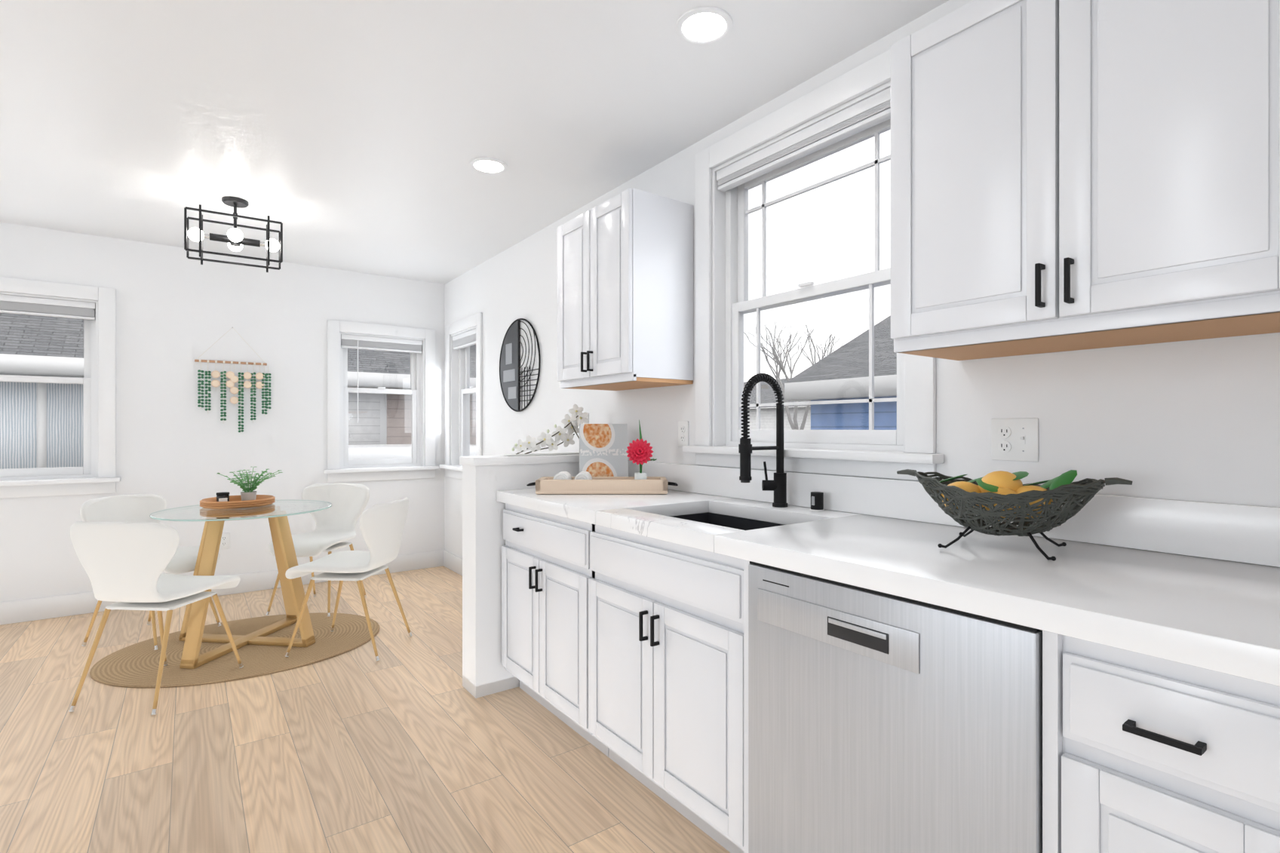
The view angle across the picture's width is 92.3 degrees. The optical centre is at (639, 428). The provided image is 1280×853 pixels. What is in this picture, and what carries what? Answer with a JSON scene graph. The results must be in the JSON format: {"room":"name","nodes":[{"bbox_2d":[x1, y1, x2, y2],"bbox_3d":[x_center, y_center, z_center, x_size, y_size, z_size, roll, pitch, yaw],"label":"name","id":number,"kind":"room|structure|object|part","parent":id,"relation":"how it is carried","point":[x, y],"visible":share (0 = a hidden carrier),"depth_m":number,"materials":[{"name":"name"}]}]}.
{"room":"kitchen","nodes":[
{"label":"kitchen","id":0,"kind":"room"},
{"bbox_2d":[0,222,444,602],"bbox_3d":[-3.753,-0.030,3.918,5.310,2.440,0.160,0,0,-36],"label":"wall","id":1,"kind":"structure","parent":0,"point":[171,308],"depth_m":4.35,"materials":[{"name":"white paint"}]},
{"bbox_2d":[0,276,120,498],"bbox_3d":[-3.988,-0.246,3.707,1.320,1.338,0.223,0,0,-36],"label":"window","id":2,"kind":"structure","parent":1,"relation":"in","point":[96,475],"depth_m":3.97,"materials":[{"name":"white wood"}]},
{"bbox_2d":[219,532,230,549],"bbox_3d":[-2.970,0.805,4.389,0.070,0.114,0.009,0,0,-36],"label":"nook outlet","id":3,"kind":"object","parent":1,"relation":"attached to","point":[225,543],"visible":0.84,"depth_m":4.39,"materials":[{"name":"white plastic"}]},
{"bbox_2d":[194,327,271,433],"bbox_3d":[-2.915,-0.345,4.415,0.458,0.767,0.031,0,0,-36],"label":"decoration","id":4,"kind":"object","parent":1,"relation":"attached to","point":[230,375],"visible":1,"depth_m":4.41,"materials":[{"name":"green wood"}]},
{"bbox_2d":[323,319,439,482],"bbox_3d":[-2.128,-0.211,5.073,0.885,1.268,0.223,0,0,-36],"label":"window","id":5,"kind":"structure","parent":1,"relation":"in","point":[422,462],"depth_m":5.04,"materials":[{"name":"white wood"}]},
{"bbox_2d":[0,566,730,852],"bbox_3d":[-1.367,1.215,0.671,5.310,0.050,8.220,0,0,-36],"label":"floor","id":6,"kind":"structure","parent":0,"point":[352,751],"depth_m":2.21,"materials":[{"name":"brown wood"}]},
{"bbox_2d":[79,493,221,650],"bbox_3d":[-2.764,0.787,3.495,0.559,0.801,0.489,0,0,10],"label":"chair","id":7,"kind":"object","parent":6,"relation":"on","point":[134,508],"visible":0.37,"depth_m":3.50,"materials":[{"name":"white plastic"}]},
{"bbox_2d":[68,521,243,715],"bbox_3d":[-2.178,0.787,2.802,0.489,0.801,0.559,0,0,5],"label":"chair","id":8,"kind":"object","parent":6,"relation":"on","point":[124,563],"visible":1,"depth_m":2.58,"materials":[{"name":"white plastic"}]},
{"bbox_2d":[89,612,379,687],"bbox_3d":[-2.144,1.184,3.376,1.315,0.010,1.066,0,0,-36],"label":"jute rug","id":9,"kind":"object","parent":6,"relation":"on","point":[136,665],"visible":0.73,"depth_m":3.19,"materials":[{"name":"beige wicker"}]},
{"bbox_2d":[149,499,331,669],"bbox_3d":[-2.170,0.809,3.394,0.840,0.738,0.840,0,0,-36],"label":"dining table","id":10,"kind":"object","parent":9,"relation":"on","point":[191,631],"visible":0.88,"depth_m":3.32,"materials":[{"name":"beige wood"}]},
{"bbox_2d":[199,494,275,509],"bbox_3d":[-2.289,0.418,3.505,0.360,0.042,0.360,0,0,-36],"label":"rattan tray","id":11,"kind":"object","parent":10,"relation":"on","point":[235,501],"visible":0.85,"depth_m":3.39,"materials":[{"name":"brown"}]},
{"bbox_2d":[216,491,229,501],"bbox_3d":[-2.332,0.393,3.436,0.062,0.068,0.062,0,0,-36],"label":"candle jar","id":12,"kind":"object","parent":11,"relation":"on","point":[220,496],"visible":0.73,"depth_m":3.41,"materials":[{"name":"black glass"}]},
{"bbox_2d":[217,468,282,500],"bbox_3d":[-2.260,0.325,3.558,0.306,0.204,0.283,0,0,-20],"label":"potted fern","id":13,"kind":"object","parent":11,"relation":"on","point":[249,494],"visible":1,"depth_m":3.53,"materials":[{"name":"green plant"}]},
{"bbox_2d":[266,483,370,616],"bbox_3d":[-2.126,0.787,4.084,0.489,0.801,0.559,0,0,4],"label":"chair","id":14,"kind":"object","parent":6,"relation":"on","point":[336,524],"visible":0.84,"depth_m":4.26,"materials":[{"name":"white plastic"}]},
{"bbox_2d":[285,497,412,660],"bbox_3d":[-1.565,0.787,3.344,0.559,0.801,0.489,0,0,5],"label":"chair","id":15,"kind":"object","parent":6,"relation":"on","point":[382,526],"visible":1,"depth_m":3.21,"materials":[{"name":"white plastic"}]},
{"bbox_2d":[496,460,1279,852],"bbox_3d":[0.675,0.675,1.525,0.680,1.030,3.560,0,0,-36],"label":"base cabinet","id":16,"kind":"object","parent":6,"relation":"on","point":[624,617],"depth_m":1.41,"materials":[{"name":"white painted wood"},{"name":"white quartz"},{"name":"black metal"}]},
{"bbox_2d":[526,476,678,494],"bbox_3d":[-0.162,0.248,2.679,0.651,0.062,0.175,0,0,0],"label":"tray","id":17,"kind":"object","parent":16,"relation":"on","point":[544,485],"visible":1,"depth_m":2.59,"materials":[{"name":"beige wood"}]},
{"bbox_2d":[552,471,592,479],"bbox_3d":[-0.292,0.224,2.679,0.157,0.067,0.129,0,0,0],"label":"rolls","id":18,"kind":"object","parent":17,"relation":"in","point":[563,475],"visible":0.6,"depth_m":2.62,"materials":[{"name":"white"}]},
{"bbox_2d":[579,423,628,476],"bbox_3d":[-0.177,0.129,2.954,0.231,0.301,0.152,0,0,-6],"label":"cookbook","id":19,"kind":"object","parent":17,"relation":"in","point":[603,447],"visible":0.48,"depth_m":2.92,"materials":[{"name":"white paper"}]},
{"bbox_2d":[626,420,656,479],"bbox_3d":[0.007,0.110,2.671,0.138,0.295,0.072,0,0,-8],"label":"flower vase","id":20,"kind":"object","parent":17,"relation":"in","point":[640,451],"visible":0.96,"depth_m":2.65,"materials":[{"name":"red plant"}]},
{"bbox_2d":[738,373,787,507],"bbox_3d":[0.423,0.043,2.159,0.226,0.472,0.082,0,0,-36],"label":"faucet","id":21,"kind":"object","parent":16,"relation":"on","point":[778,485],"visible":1,"depth_m":2.17,"materials":[{"name":"black metal"}]},
{"bbox_3d":[0.603,0.248,2.093,0.048,0.061,0.048,0,0,-36],"label":"soap button","id":22,"kind":"part","parent":16,"relation":"part of","materials":[{"name":"black plastic"}]},
{"bbox_2d":[896,469,1132,561],"bbox_3d":[0.845,0.185,1.434,0.307,0.187,0.369,0,0,-11],"label":"basket","id":23,"kind":"object","parent":16,"relation":"on","point":[996,497],"visible":1,"depth_m":1.35,"materials":[{"name":"grey metal"}]},
{"bbox_2d":[748,561,1042,852],"bbox_3d":[0.702,0.760,1.448,0.614,0.859,0.647,0,0,-36],"label":"dishwasher","id":24,"kind":"object","parent":6,"relation":"on","point":[879,722],"visible":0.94,"depth_m":1.23,"materials":[{"name":"silver metal"}]},
{"bbox_2d":[0,0,948,284],"bbox_3d":[-1.367,-1.275,0.671,5.310,0.050,8.220,0,0,-36],"label":"ceiling","id":25,"kind":"structure","parent":0,"point":[357,127],"depth_m":2.41,"materials":[{"name":"white paint"}]},
{"bbox_2d":[184,196,282,272],"bbox_3d":[-2.219,-1.073,3.370,0.449,0.353,0.282,0,0,-36],"label":"cage pendant light","id":26,"kind":"object","parent":25,"relation":"hanging from","point":[234,239],"visible":1,"depth_m":3.35,"materials":[{"name":"black metal"}]},
{"bbox_2d":[469,157,507,174],"bbox_3d":[-0.719,-1.245,2.921,0.176,0.009,0.176,0,0,-36],"label":"recessed light","id":27,"kind":"object","parent":25,"relation":"in","point":[484,165],"visible":1,"depth_m":2.91,"materials":[{"name":"white plastic"}]},
{"bbox_2d":[675,6,733,45],"bbox_3d":[0.199,-1.245,1.908,0.176,0.009,0.176,0,0,-36],"label":"recessed light","id":28,"kind":"object","parent":25,"relation":"in","point":[701,26],"visible":1,"depth_m":1.90,"materials":[{"name":"white plastic"}]},
{"bbox_2d":[459,454,579,698],"bbox_3d":[-0.468,0.660,2.999,0.781,1.060,0.187,0,0,-36],"label":"wall","id":29,"kind":"structure","parent":0,"point":[483,673],"depth_m":2.76,"materials":[{"name":"white paint"}]},
{"bbox_2d":[503,404,588,456],"bbox_3d":[-0.442,0.002,3.018,0.460,0.254,0.080,0,0,-36],"label":"orchid","id":30,"kind":"object","parent":29,"relation":"on","point":[572,424],"visible":0.97,"depth_m":3.06,"materials":[{"name":"white plant"}]},
{"bbox_2d":[444,0,1279,558],"bbox_3d":[0.755,-0.030,2.131,0.160,2.440,8.060,0,0,-36],"label":"wall","id":31,"kind":"structure","parent":0,"point":[1198,420],"depth_m":1.66,"materials":[{"name":"white paint"}]},
{"bbox_2d":[0,549,462,625],"bbox_3d":[-1.367,1.123,0.671,4.990,0.135,7.900,0,0,-36],"label":"baseboard","id":32,"kind":"structure","parent":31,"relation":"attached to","point":[61,606],"depth_m":4.35,"materials":[{"name":"white wood"}]},
{"bbox_2d":[438,312,481,479],"bbox_3d":[-1.381,-0.231,4.985,0.223,1.288,0.830,0,0,-36],"label":"window","id":33,"kind":"structure","parent":31,"relation":"in","point":[458,390],"depth_m":5.20,"materials":[{"name":"white wood"}]},
{"bbox_2d":[499,318,540,411],"bbox_3d":[-0.811,-0.422,4.107,0.012,0.622,0.622,0,0,-36],"label":"art","id":34,"kind":"object","parent":31,"relation":"attached to","point":[509,360],"visible":1,"depth_m":4.15,"materials":[{"name":"black metal"}]},
{"bbox_2d":[583,412,589,423],"bbox_3d":[-0.310,-0.030,3.432,0.016,0.114,0.070,0,0,-36],"label":"wall outlet","id":35,"kind":"object","parent":31,"relation":"attached to","point":[587,416],"visible":0.1,"depth_m":3.41,"materials":[{"name":"white plastic"}]},
{"bbox_2d":[557,187,693,390],"bbox_3d":[-0.097,-0.588,2.834,0.374,0.785,0.608,0,0,-36],"label":"upper cabinet","id":36,"kind":"object","parent":31,"relation":"attached to","point":[625,263],"visible":1,"depth_m":2.63,"materials":[{"name":"white painted wood"},{"name":"black metal"},{"name":"raw wood"}]},
{"bbox_2d":[678,420,688,446],"bbox_3d":[0.193,0.025,2.753,0.009,0.114,0.070,0,0,-36],"label":"outlet","id":37,"kind":"object","parent":31,"relation":"attached to","point":[682,426],"visible":0.94,"depth_m":2.75,"materials":[{"name":"white plastic"}]},
{"bbox_2d":[682,49,944,480],"bbox_3d":[0.604,-0.516,2.280,0.228,1.348,1.110,0,0,-36],"label":"sink window","id":38,"kind":"structure","parent":31,"relation":"in","point":[722,211],"depth_m":2.32,"materials":[{"name":"white wood"}]},
{"bbox_2d":[991,417,1038,461],"bbox_3d":[1.001,0.030,1.647,0.016,0.114,0.116,0,0,-36],"label":"outlet","id":39,"kind":"object","parent":31,"relation":"attached to","point":[1011,439],"visible":1,"depth_m":1.65,"materials":[{"name":"white plastic"}]},
{"bbox_2d":[890,0,1279,360],"bbox_3d":[0.987,-0.588,1.359,0.374,0.785,0.753,0,0,-36],"label":"upper cabinet","id":40,"kind":"object","parent":31,"relation":"attached to","point":[1066,175],"visible":1,"depth_m":1.24,"materials":[{"name":"white painted wood"},{"name":"black metal"},{"name":"raw wood"}]},
{"label":"outside","id":41,"kind":"structure","parent":0,"visible":0},
{"bbox_3d":[0.000,2.040,0.000,80.000,0.200,80.000,0,0,-36],"label":"ground","id":42,"kind":"structure","parent":41,"visible":0},
{"bbox_2d":[0,313,475,469],"bbox_3d":[-9.208,-0.845,8.734,20.100,5.570,7.420,0,0,-36],"label":"house","id":43,"kind":"structure","parent":42,"relation":"on","point":[41,424],"depth_m":6.70,"materials":[{"name":"white"}]},
{"bbox_2d":[348,444,475,459],"bbox_3d":[-2.909,1.075,7.169,4.800,1.750,2.400,0,0,-36],"label":"car","id":44,"kind":"object","parent":42,"relation":"on","point":[372,451],"visible":0.02,"depth_m":6.49,"materials":[{"name":"white"}]},
{"bbox_2d":[743,377,810,429],"bbox_3d":[7.155,-0.185,27.590,7.800,4.250,24.600,0,0,-36],"label":"building","id":45,"kind":"structure","parent":42,"relation":"on","point":[768,415],"depth_m":24.50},
{"bbox_2d":[743,320,844,429],"bbox_3d":[4.526,-0.600,17.543,2.738,5.101,2.639,0,0,25],"label":"tree","id":46,"kind":"object","parent":42,"relation":"on","point":[794,426],"visible":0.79,"depth_m":17.46,"materials":[{"name":"grey plant"}]},
{"bbox_2d":[784,315,896,429],"bbox_3d":[8.066,-0.022,2.854,6.420,3.923,13.450,0,0,-36],"label":"neighboring house","id":47,"kind":"structure","parent":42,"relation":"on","point":[843,374],"depth_m":6.02,"materials":[{"name":"grey"}]}
]}

